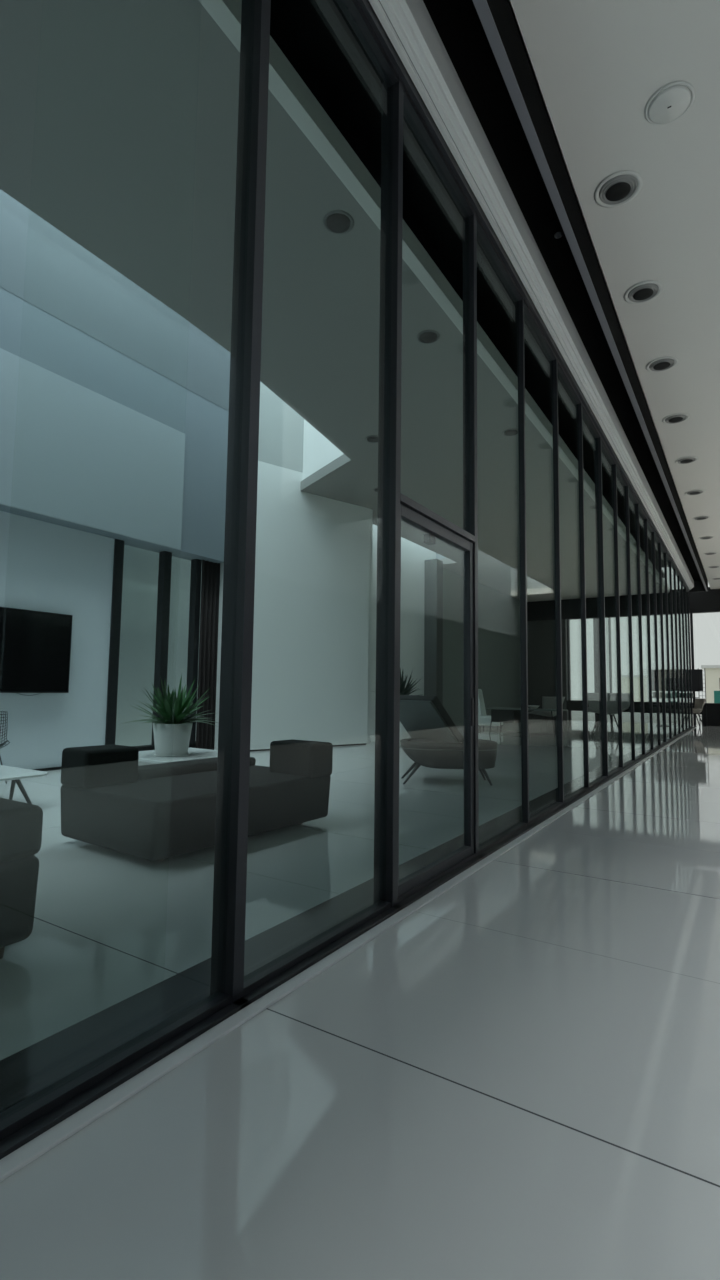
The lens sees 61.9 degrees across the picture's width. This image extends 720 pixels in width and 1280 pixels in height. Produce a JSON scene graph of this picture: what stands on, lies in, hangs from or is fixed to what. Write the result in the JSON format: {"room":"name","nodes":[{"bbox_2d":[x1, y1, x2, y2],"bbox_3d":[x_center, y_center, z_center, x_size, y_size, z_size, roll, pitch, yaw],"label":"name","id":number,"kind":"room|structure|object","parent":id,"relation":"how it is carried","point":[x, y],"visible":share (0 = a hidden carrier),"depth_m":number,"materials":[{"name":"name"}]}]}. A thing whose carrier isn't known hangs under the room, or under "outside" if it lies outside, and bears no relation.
{"room":"office corridor","nodes":[
{"label":"office corridor","id":0,"kind":"room"},
{"bbox_2d":[0,511,114,769],"bbox_3d":[-6.631,-0.385,5.447,0.200,3.900,9.900,-2,-6,33],"label":"wall","id":1,"kind":"structure","parent":0,"point":[45,566],"depth_m":8.75,"materials":[{"name":"white paint"}]},
{"bbox_2d":[0,607,72,695],"bbox_3d":[-4.811,0.147,7.949,0.117,1.178,2.000,-2,-6,33],"label":"television","id":2,"kind":"object","parent":1,"relation":"attached to","point":[35,646],"visible":1,"depth_m":8.30,"materials":[{"name":"black glass"},{"name":"black plastic"}]},
{"bbox_2d":[32,767,60,770],"bbox_3d":[-6.547,1.534,5.218,0.020,0.040,9.900,-2,-6,33],"label":"baseboard","id":3,"kind":"structure","parent":1,"relation":"attached to","point":[51,768],"depth_m":8.52,"materials":[{"name":"black"}]},
{"bbox_2d":[0,189,229,563],"bbox_3d":[-5.890,-5.617,6.670,0.484,7.450,11.950,-2,-6,33],"label":"wall","id":4,"kind":"structure","parent":0,"point":[40,264],"depth_m":9.46,"materials":[{"name":"grey paint"}]},
{"bbox_2d":[0,348,184,549],"bbox_3d":[-6.019,-2.992,5.863,0.040,2.060,10.860,-2,-6,33],"label":"panel","id":5,"kind":"object","parent":4,"relation":"attached to","point":[71,452],"visible":1,"depth_m":8.86,"materials":[{"name":"grey paint"}]},
{"bbox_2d":[105,539,123,744],"bbox_3d":[-3.705,-0.079,9.887,0.150,3.700,0.990,-2,-6,33],"label":"window","id":6,"kind":"structure","parent":4,"relation":"in","point":[111,712],"depth_m":9.48,"materials":[{"name":"black metal"}]},
{"bbox_2d":[151,551,171,744],"bbox_3d":[-3.256,-0.015,10.585,0.150,3.700,0.725,-2,-6,33],"label":"window","id":7,"kind":"structure","parent":4,"relation":"in","point":[165,557],"depth_m":10.31,"materials":[{"name":"black"}]},
{"bbox_2d":[185,559,201,743],"bbox_3d":[-3.033,0.017,10.931,0.150,3.700,0.120,-2,-6,33],"label":"window","id":8,"kind":"structure","parent":4,"relation":"in","point":[196,564],"depth_m":10.89,"materials":[{"name":"black"}]},
{"bbox_2d":[196,560,219,749],"bbox_3d":[-2.758,0.209,11.157,0.076,3.700,0.625,-2,-6,33],"label":"curtain","id":9,"kind":"object","parent":4,"relation":"hanging from","point":[210,580],"visible":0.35,"depth_m":11.07,"materials":[{"name":"grey fabric"}]},
{"bbox_2d":[214,381,372,749],"bbox_3d":[-1.229,-3.292,12.707,3.667,10.965,0.343,4,-6,-38],"label":"wall","id":10,"kind":"structure","parent":0,"point":[311,665],"depth_m":12.37,"materials":[{"name":"white paint"}]},
{"bbox_2d":[250,743,365,750],"bbox_3d":[-1.262,2.184,12.194,3.545,0.035,0.146,4,-6,-38],"label":"baseboard","id":11,"kind":"structure","parent":10,"relation":"attached to","point":[361,743],"depth_m":12.76,"materials":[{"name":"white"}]},
{"bbox_2d":[303,419,343,479],"bbox_3d":[-0.749,-6.067,12.247,0.227,5.500,3.087,4,-6,-32],"label":"wall","id":12,"kind":"structure","parent":0,"point":[318,451],"depth_m":12.14,"materials":[{"name":"white paint"}]},
{"bbox_2d":[0,0,664,601],"bbox_3d":[1.633,-3.117,12.957,5.785,0.200,31.000,-2,-6,33],"label":"ceiling","id":13,"kind":"structure","parent":0,"point":[119,118],"depth_m":5.61,"materials":[{"name":"grey paint"}]},
{"bbox_2d":[323,210,353,234],"bbox_3d":[-0.191,-3.666,5.280,0.275,0.024,0.275,-2,-6,33],"label":"recessed light","id":14,"kind":"object","parent":13,"relation":"in","point":[338,222],"visible":1,"depth_m":5.26,"materials":[{"name":"grey metal"}]},
{"bbox_2d":[365,435,377,442],"bbox_3d":[0.220,-3.283,9.826,0.275,0.024,0.275,-2,-6,33],"label":"recessed light","id":15,"kind":"object","parent":13,"relation":"in","point":[372,439],"visible":0.87,"depth_m":9.79,"materials":[{"name":"black"}]},
{"bbox_2d":[416,330,439,343],"bbox_3d":[0.793,-3.513,6.971,0.275,0.024,0.275,-2,-6,33],"label":"recessed light","id":16,"kind":"object","parent":13,"relation":"in","point":[426,336],"visible":1,"depth_m":6.95,"materials":[{"name":"black metal"}]},
{"bbox_2d":[502,428,517,435],"bbox_3d":[2.389,-3.282,9.501,0.275,0.024,0.275,-2,-6,33],"label":"recessed light","id":17,"kind":"object","parent":13,"relation":"in","point":[512,431],"visible":0.98,"depth_m":9.46,"materials":[{"name":"black"}]},
{"bbox_2d":[0,719,719,1279],"bbox_3d":[4.793,2.238,10.489,13.600,0.200,31.100,-2,-6,33],"label":"floor","id":18,"kind":"structure","parent":0,"point":[517,1077],"depth_m":1.97,"materials":[{"name":"white tile"}]},
{"bbox_2d":[0,711,9,783],"bbox_3d":[-4.551,1.300,7.146,0.546,0.880,0.542,1,-5,3],"label":"wire chair","id":19,"kind":"object","parent":18,"relation":"on","point":[5,714],"visible":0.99,"depth_m":7.34,"materials":[{"name":"black metal"}]},
{"bbox_2d":[0,798,42,958],"bbox_3d":[-2.367,1.024,2.185,1.000,0.660,1.900,-2,-6,33],"label":"sofa","id":20,"kind":"object","parent":18,"relation":"on","point":[21,823],"visible":1,"depth_m":2.63,"materials":[{"name":"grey fabric"}]},
{"bbox_2d":[0,765,47,803],"bbox_3d":[-4.211,1.445,5.539,1.573,0.350,1.950,-2,-6,33],"label":"coffee table","id":21,"kind":"object","parent":18,"relation":"on","point":[15,774],"visible":0.84,"depth_m":5.88,"materials":[{"name":"white laminate"}]},
{"bbox_2d":[138,748,217,763],"bbox_3d":[-1.932,1.456,6.347,1.040,0.500,1.040,-3,-6,36],"label":"side table","id":22,"kind":"object","parent":18,"relation":"on","point":[196,753],"visible":0.27,"depth_m":6.08,"materials":[{"name":"white laminate"}]},
{"bbox_2d":[123,675,218,756],"bbox_3d":[-1.954,0.772,6.255,0.908,0.848,0.996,-2,-6,33],"label":"potted plant","id":23,"kind":"object","parent":22,"relation":"on","point":[172,730],"visible":0.99,"depth_m":6.12,"materials":[{"name":"green plant"}]},
{"bbox_2d":[60,739,332,860],"bbox_3d":[-1.291,1.246,5.053,1.240,0.720,1.880,-3,-6,36],"label":"lounge sofa","id":24,"kind":"object","parent":18,"relation":"on","point":[153,812],"visible":0.79,"depth_m":4.57,"materials":[{"name":"grey fabric"}]},
{"bbox_2d":[61,744,138,788],"bbox_3d":[-2.056,0.996,4.750,0.370,0.290,0.460,-3,-6,36],"label":"sofa armrest","id":25,"kind":"object","parent":24,"relation":"on","point":[99,766],"depth_m":4.60,"materials":[{"name":"grey fabric"}]},
{"bbox_2d":[0,727,688,1112],"bbox_3d":[3.986,2.050,9.601,0.295,0.006,28.712,-2,-6,33],"label":"trim","id":26,"kind":"structure","parent":18,"relation":"on","point":[32,1069],"depth_m":2.34,"materials":[{"name":"black metal"}]},
{"bbox_2d":[0,727,696,1181],"bbox_3d":[4.272,2.041,9.478,0.060,0.012,28.812,-2,-6,33],"label":"trim","id":27,"kind":"structure","parent":18,"relation":"on","point":[24,1155],"depth_m":2.08,"materials":[{"name":"grey metal"}]},
{"bbox_2d":[399,722,409,746],"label":"planter","id":28,"kind":"object","parent":18,"relation":"on","point":[404,734],"depth_m":12.84,"materials":[{"name":"white ceramic"}]},
{"bbox_2d":[400,668,419,694],"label":"potted plant","id":29,"kind":"object","parent":28,"relation":"in","point":[406,690],"depth_m":12.99,"materials":[{"name":"green plant"}]},
{"bbox_2d":[400,695,497,785],"bbox_3d":[1.141,1.316,7.993,1.277,1.148,1.093,3,-5,-29],"label":"lounge chair","id":30,"kind":"object","parent":18,"relation":"on","point":[435,741],"visible":0.86,"depth_m":7.64,"materials":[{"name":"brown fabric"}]},
{"bbox_2d":[400,695,463,742],"bbox_3d":[0.853,1.035,7.918,0.537,0.608,0.940,4,-6,-34],"label":"chair backrest","id":31,"kind":"object","parent":30,"relation":"on","point":[424,718],"depth_m":7.73,"materials":[{"name":"grey fabric"}]},
{"bbox_2d":[410,739,486,742],"bbox_3d":[1.171,1.388,7.974,1.040,0.085,0.660,1,-5,2],"label":"seat cushion","id":32,"kind":"object","parent":30,"relation":"on","point":[411,740],"depth_m":7.87,"materials":[{"name":"grey fabric"}]},
{"bbox_2d":[478,689,502,729],"bbox_3d":[4.131,2.220,19.318,0.842,1.280,0.720,-1,-5,23],"label":"armchair","id":33,"kind":"object","parent":18,"relation":"on","point":[483,719],"visible":0.72,"depth_m":19.06,"materials":[{"name":"white fabric"}]},
{"bbox_2d":[486,707,567,737],"bbox_3d":[4.572,2.264,16.537,2.100,0.747,0.760,-3,-6,41],"label":"table","id":34,"kind":"object","parent":18,"relation":"on","point":[498,714],"visible":0.83,"depth_m":16.62,"materials":[{"name":"grey"}]},
{"bbox_2d":[528,705,538,708],"bbox_3d":[4.734,1.831,16.353,0.320,0.090,0.320,-2,-6,33],"label":"bowl","id":35,"kind":"object","parent":34,"relation":"on","point":[530,706],"visible":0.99,"depth_m":16.28,"materials":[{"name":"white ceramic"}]},
{"bbox_2d":[528,697,564,734],"bbox_3d":[5.294,2.136,17.015,1.055,1.063,0.853,4,-6,-37],"label":"shell chair","id":36,"kind":"object","parent":18,"relation":"on","point":[547,702],"visible":0.71,"depth_m":16.70,"materials":[{"name":"grey"}]},
{"bbox_2d":[588,693,629,735],"bbox_3d":[7.096,2.131,17.265,1.370,1.207,0.948,-3,-6,38],"label":"shell chair","id":37,"kind":"object","parent":18,"relation":"on","point":[593,698],"visible":0.73,"depth_m":17.46,"materials":[{"name":"grey"}]},
{"bbox_2d":[652,697,668,726],"bbox_3d":[11.272,2.672,22.323,0.740,1.060,0.740,-2,-6,33],"label":"round table","id":38,"kind":"object","parent":18,"relation":"on","point":[652,697],"visible":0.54,"depth_m":22.30,"materials":[{"name":"grey metal"}]},
{"bbox_2d":[643,668,706,725],"bbox_3d":[12.109,2.188,23.140,2.164,2.180,0.320,-2,-6,33],"label":"display rack","id":39,"kind":"object","parent":18,"relation":"on","point":[696,674],"visible":0.42,"depth_m":22.94,"materials":[{"name":"black"}]},
{"bbox_2d":[680,698,705,727],"bbox_3d":[12.189,2.664,21.933,0.822,1.046,1.016,0,-5,13],"label":"shell chair","id":40,"kind":"object","parent":18,"relation":"on","point":[699,703],"visible":0.8,"depth_m":22.00,"materials":[{"name":"beige"}]},
{"bbox_2d":[424,559,442,704],"bbox_3d":[2.300,0.134,18.764,0.420,5.300,0.450,-2,-6,33],"label":"wall pillar","id":41,"kind":"structure","parent":0,"point":[433,584],"depth_m":18.64,"materials":[{"name":"grey paint"}]},
{"bbox_2d":[436,553,445,558],"bbox_3d":[2.900,-4.007,19.562,0.850,2.700,0.100,-2,-6,33],"label":"wall","id":42,"kind":"structure","parent":0,"point":[438,556],"depth_m":19.59,"materials":[{"name":"grey paint"}]},
{"bbox_2d":[370,524,520,735],"bbox_3d":[2.401,-2.650,19.670,0.200,11.000,18.850,-2,-6,33],"label":"wall","id":43,"kind":"structure","parent":0,"point":[499,673],"depth_m":20.61,"materials":[{"name":"grey paint"}]},
{"bbox_2d":[270,0,668,577],"bbox_3d":[2.496,-3.700,12.454,6.020,0.100,31.000,-2,-6,33],"label":"ceiling","id":44,"kind":"structure","parent":0,"point":[321,29],"depth_m":5.60,"materials":[{"name":"black"}]},
{"bbox_2d":[368,1,683,578],"bbox_3d":[4.201,-3.374,9.959,0.080,0.920,28.712,-2,-6,33],"label":"wall","id":45,"kind":"structure","parent":0,"point":[368,1],"depth_m":4.82,"materials":[{"name":"black"}]},
{"bbox_2d":[233,0,403,1009],"bbox_3d":[-0.140,-1.037,2.998,0.160,4.960,1.261,-2,-6,33],"label":"window","id":46,"kind":"structure","parent":45,"relation":"in","point":[273,974],"depth_m":3.43,"materials":[{"name":"black metal"}]},
{"bbox_2d":[0,0,689,1159],"bbox_3d":[4.184,-0.440,9.701,0.160,4.990,28.712,-2,-6,33],"label":"window","id":47,"kind":"structure","parent":45,"relation":"in","point":[36,1114],"depth_m":2.40,"materials":[{"name":"black metal"}]},
{"bbox_2d":[393,86,483,910],"bbox_3d":[0.522,-0.945,4.001,0.135,4.960,1.261,-2,-6,33],"label":"window","id":48,"kind":"structure","parent":45,"relation":"in","point":[469,532],"depth_m":4.47,"materials":[{"name":"black metal"}]},
{"bbox_2d":[398,504,473,896],"bbox_3d":[0.487,0.358,3.905,0.090,2.245,1.146,-2,-6,33],"label":"door","id":49,"kind":"structure","parent":48,"relation":"attached to","point":[433,530],"depth_m":4.26,"materials":[{"name":"grey metal"}]},
{"bbox_2d":[476,215,533,858],"bbox_3d":[1.183,-0.853,5.006,0.115,4.960,1.261,-2,-6,33],"label":"window","id":50,"kind":"structure","parent":45,"relation":"in","point":[495,843],"depth_m":5.43,"materials":[{"name":"black"}]},
{"bbox_2d":[368,0,693,589],"bbox_3d":[4.341,-3.083,9.842,0.142,0.315,28.712,-2,-6,33],"label":"trim","id":51,"kind":"structure","parent":45,"relation":"attached to","point":[411,20],"depth_m":4.71,"materials":[{"name":"silver metal"}]},
{"bbox_2d":[524,300,567,826],"bbox_3d":[1.834,-0.761,6.016,0.115,4.960,1.261,-2,-6,33],"label":"window","id":52,"kind":"structure","parent":45,"relation":"in","point":[544,814],"depth_m":6.45,"materials":[{"name":"black metal"}]},
{"bbox_2d":[551,358,592,805],"bbox_3d":[2.486,-0.669,7.027,0.115,4.960,1.261,-2,-6,33],"label":"window","id":53,"kind":"structure","parent":45,"relation":"in","point":[576,795],"depth_m":7.47,"materials":[{"name":"black"}]},
{"bbox_2d":[576,403,610,789],"bbox_3d":[3.130,-0.576,8.042,0.135,4.960,1.261,-2,-6,33],"label":"window","id":54,"kind":"structure","parent":45,"relation":"in","point":[603,779],"depth_m":8.51,"materials":[{"name":"black metal"}]},
{"bbox_2d":[601,436,625,778],"bbox_3d":[3.790,-0.484,9.047,0.115,4.960,1.261,-2,-6,33],"label":"window","id":55,"kind":"structure","parent":45,"relation":"in","point":[618,770],"depth_m":9.51,"materials":[{"name":"black"}]},
{"bbox_2d":[616,463,637,769],"bbox_3d":[4.441,-0.392,10.057,0.115,4.960,1.261,-2,-6,33],"label":"window","id":56,"kind":"structure","parent":45,"relation":"in","point":[627,765],"depth_m":10.52,"materials":[{"name":"black metal"}]},
{"bbox_2d":[624,484,647,761],"bbox_3d":[5.093,-0.300,11.067,0.115,4.960,1.261,-2,-6,33],"label":"window","id":57,"kind":"structure","parent":45,"relation":"in","point":[642,756],"depth_m":11.54,"materials":[{"name":"black metal"}]},
{"bbox_2d":[639,504,655,755],"bbox_3d":[5.745,-0.207,12.077,0.115,4.960,1.261,-2,-6,33],"label":"window","id":58,"kind":"structure","parent":45,"relation":"in","point":[650,751],"depth_m":12.55,"materials":[{"name":"black metal"}]},
{"bbox_2d":[647,518,661,750],"bbox_3d":[6.397,-0.115,13.088,0.115,4.960,1.261,-2,-6,33],"label":"window","id":59,"kind":"structure","parent":45,"relation":"in","point":[657,747],"depth_m":13.56,"materials":[{"name":"black metal"}]},
{"bbox_2d":[651,532,668,746],"bbox_3d":[7.048,-0.023,14.098,0.115,4.960,1.261,-2,-6,33],"label":"window","id":60,"kind":"structure","parent":45,"relation":"in","point":[657,539],"depth_m":14.58,"materials":[{"name":"black metal"}]},
{"bbox_2d":[661,543,673,742],"bbox_3d":[7.700,0.070,15.108,0.115,4.960,1.261,-2,-6,33],"label":"window","id":61,"kind":"structure","parent":45,"relation":"in","point":[669,740],"depth_m":15.59,"materials":[{"name":"black metal"}]},
{"bbox_2d":[663,552,677,739],"bbox_3d":[8.352,0.162,16.118,0.115,4.960,1.261,-2,-6,33],"label":"window","id":62,"kind":"structure","parent":45,"relation":"in","point":[674,737],"depth_m":16.59,"materials":[{"name":"black metal"}]},
{"bbox_2d":[668,561,681,736],"bbox_3d":[9.004,0.254,17.128,0.115,4.960,1.261,-2,-6,33],"label":"window","id":63,"kind":"structure","parent":45,"relation":"in","point":[672,564],"depth_m":17.61,"materials":[{"name":"black"}]},
{"bbox_2d":[675,568,685,734],"bbox_3d":[9.655,0.346,18.138,0.115,4.960,1.261,-2,-6,33],"label":"window","id":64,"kind":"structure","parent":45,"relation":"in","point":[677,573],"depth_m":18.62,"materials":[{"name":"black"}]},
{"bbox_2d":[679,575,688,731],"bbox_3d":[10.307,0.439,19.148,0.115,4.960,1.261,-2,-6,33],"label":"window","id":65,"kind":"structure","parent":45,"relation":"in","point":[680,579],"depth_m":19.63,"materials":[{"name":"black"}]},
{"bbox_2d":[683,582,690,730],"bbox_3d":[10.959,0.531,20.159,0.115,4.960,1.261,-2,-6,33],"label":"window","id":66,"kind":"structure","parent":45,"relation":"in","point":[684,586],"depth_m":20.65,"materials":[{"name":"black"}]},
{"bbox_2d":[686,587,693,728],"bbox_3d":[11.611,0.623,21.169,0.115,4.960,1.261,-2,-6,33],"label":"window","id":67,"kind":"structure","parent":45,"relation":"in","point":[687,591],"depth_m":21.65,"materials":[{"name":"black"}]},
{"bbox_2d":[689,580,707,591],"bbox_3d":[12.235,-1.960,21.745,0.660,0.420,0.060,-2,-6,33],"label":"trim","id":68,"kind":"structure","parent":45,"relation":"attached to","point":[698,585],"depth_m":21.70,"materials":[{"name":"black"}]},
{"bbox_2d":[423,0,719,588],"bbox_3d":[7.738,-3.374,9.042,6.500,0.281,31.000,-2,-6,33],"label":"ceiling","id":69,"kind":"structure","parent":0,"point":[597,65],"depth_m":4.77,"materials":[{"name":"paint"}]},
{"bbox_2d":[554,232,561,238],"bbox_3d":[1.782,-3.636,5.389,0.070,0.016,0.070,-2,-6,33],"label":"recessed light","id":70,"kind":"object","parent":69,"relation":"in","point":[557,235],"visible":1,"depth_m":5.38,"materials":[{"name":"grey"}]},
{"bbox_2d":[473,0,707,590],"bbox_3d":[4.737,-3.072,9.585,0.055,0.410,28.712,-2,-6,33],"label":"trim","id":71,"kind":"structure","parent":69,"relation":"attached to","point":[501,11],"depth_m":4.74,"materials":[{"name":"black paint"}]},
{"bbox_2d":[594,170,642,207],"bbox_3d":[2.107,-3.668,4.896,0.367,0.024,0.367,-2,-6,33],"label":"recessed light","id":72,"kind":"object","parent":69,"relation":"in","point":[619,188],"visible":1,"depth_m":4.87,"materials":[{"name":"grey metal"}]},
{"bbox_2d":[624,280,662,303],"bbox_3d":[2.904,-3.554,6.150,0.367,0.024,0.367,-2,-6,33],"label":"recessed light","id":73,"kind":"object","parent":69,"relation":"in","point":[645,291],"visible":1,"depth_m":6.12,"materials":[{"name":"grey metal"}]},
{"bbox_2d":[646,356,677,371],"bbox_3d":[3.768,-3.432,7.490,0.367,0.024,0.367,-2,-6,33],"label":"recessed light","id":74,"kind":"object","parent":69,"relation":"in","point":[661,364],"visible":1,"depth_m":7.46,"materials":[{"name":"grey metal"}]},
{"bbox_2d":[662,413,689,423],"bbox_3d":[4.714,-3.298,8.957,0.367,0.024,0.367,-2,-6,33],"label":"recessed light","id":75,"kind":"object","parent":69,"relation":"in","point":[675,418],"visible":1,"depth_m":8.92,"materials":[{"name":"grey metal"}]},
{"bbox_2d":[675,456,697,463],"bbox_3d":[5.741,-3.152,10.548,0.367,0.024,0.367,-2,-6,33],"label":"recessed light","id":76,"kind":"object","parent":69,"relation":"in","point":[689,459],"visible":1,"depth_m":10.51,"materials":[{"name":"grey metal"}]},
{"bbox_2d":[685,489,704,495],"bbox_3d":[6.822,-2.999,12.224,0.367,0.024,0.367,-2,-6,33],"label":"recessed light","id":77,"kind":"object","parent":69,"relation":"in","point":[697,491],"visible":1,"depth_m":12.17,"materials":[{"name":"grey metal"}]},
{"bbox_2d":[693,516,709,519],"bbox_3d":[7.958,-2.838,13.983,0.367,0.024,0.367,-2,-6,33],"label":"recessed light","id":78,"kind":"object","parent":69,"relation":"in","point":[697,517],"visible":1,"depth_m":13.95,"materials":[{"name":"grey metal"}]},
{"bbox_2d":[698,536,713,539],"bbox_3d":[9.093,-2.678,15.743,0.367,0.024,0.367,-2,-6,33],"label":"recessed light","id":79,"kind":"object","parent":69,"relation":"in","point":[703,537],"visible":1,"depth_m":15.70,"materials":[{"name":"grey metal"}]},
{"bbox_2d":[704,552,717,554],"bbox_3d":[10.228,-2.517,17.502,0.367,0.024,0.367,-2,-6,33],"label":"recessed light","id":80,"kind":"object","parent":69,"relation":"in","point":[707,553],"visible":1,"depth_m":17.45,"materials":[{"name":"grey metal"}]},
{"bbox_2d":[527,587,719,719],"bbox_3d":[13.255,0.641,23.782,13.400,5.400,0.320,-2,-6,33],"label":"wall","id":81,"kind":"structure","parent":0,"point":[708,601],"depth_m":26.51,"materials":[{"name":"black"}]},
{"bbox_2d":[199,0,668,591],"bbox_3d":[4.116,-3.218,11.364,0.120,0.200,31.000,-2,-6,33],"label":"trim","id":82,"kind":"structure","parent":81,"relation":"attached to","point":[286,85],"depth_m":4.98,"materials":[{"name":"paint"}]},
{"bbox_2d":[567,619,571,719],"bbox_3d":[9.610,1.266,25.946,1.190,4.420,0.140,-2,-6,33],"label":"window","id":83,"kind":"structure","parent":81,"relation":"in","point":[568,620],"depth_m":26.21,"materials":[{"name":"black"}]},
{"bbox_2d":[608,617,612,721],"bbox_3d":[11.179,1.202,24.940,1.500,4.420,0.140,-2,-6,33],"label":"window","id":84,"kind":"structure","parent":81,"relation":"in","point":[609,618],"depth_m":25.32,"materials":[{"name":"black"}]},
{"bbox_2d":[566,617,701,720],"bbox_3d":[13.957,1.093,23.199,11.620,4.420,0.230,-2,-6,33],"label":"window","id":85,"kind":"structure","parent":81,"relation":"in","point":[595,620],"depth_m":25.57,"materials":[{"name":"black metal"}]},
{"bbox_2d":[690,613,695,724],"bbox_3d":[13.806,1.096,23.255,1.655,4.420,0.140,-2,-6,33],"label":"window","id":86,"kind":"structure","parent":81,"relation":"in","point":[691,614],"depth_m":23.68,"materials":[{"name":"black"}]},
{"bbox_2d":[702,703,719,725],"bbox_3d":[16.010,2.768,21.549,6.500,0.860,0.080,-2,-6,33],"label":"armchair","id":87,"kind":"object","parent":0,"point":[713,709],"depth_m":23.08,"materials":[{"name":"black"}]},
{"label":"outside","id":88,"kind":"structure","parent":0,"visible":0},
{"bbox_2d":[571,699,705,724],"bbox_3d":[38.386,7.094,62.552,80.000,0.200,92.600,-2,-6,33],"label":"ground","id":89,"kind":"structure","parent":88,"point":[576,715],"depth_m":32.55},
{"bbox_2d":[616,675,647,701],"bbox_3d":[20.856,4.047,45.793,1.600,2.650,4.500,-2,-6,33],"label":"pavilion","id":90,"kind":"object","parent":89,"relation":"on","point":[625,679],"visible":0.5,"depth_m":44.21,"materials":[{"name":"white paint"}]},
{"bbox_2d":[701,665,719,702],"bbox_3d":[26.874,3.480,41.962,4.900,3.300,4.500,-2,-6,33],"label":"pavilion","id":91,"kind":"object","parent":89,"relation":"on","point":[712,672],"visible":0.7,"depth_m":41.34,"materials":[{"name":"white"}]},
{"bbox_2d":[714,678,719,702],"bbox_3d":[18.149,2.920,29.322,1.400,2.100,1.300,-2,-6,33],"label":"market stall","id":92,"kind":"object","parent":89,"relation":"on","point":[716,693],"visible":0.48,"depth_m":29.13,"materials":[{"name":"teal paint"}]},
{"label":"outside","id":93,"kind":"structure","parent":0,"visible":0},
{"bbox_2d":[115,545,201,745],"bbox_3d":[-4.244,-0.335,12.317,0.200,5.000,10.000,-2,-6,33],"label":"wall","id":94,"kind":"structure","parent":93,"point":[140,566],"depth_m":11.98,"materials":[{"name":"white paint"}]},
{"bbox_2d":[132,741,195,750],"bbox_3d":[-3.371,1.914,10.385,0.200,0.220,2.250,-2,-6,33],"label":"sill","id":95,"kind":"structure","parent":94,"relation":"attached to","point":[142,747],"depth_m":10.01,"materials":[{"name":"black"}]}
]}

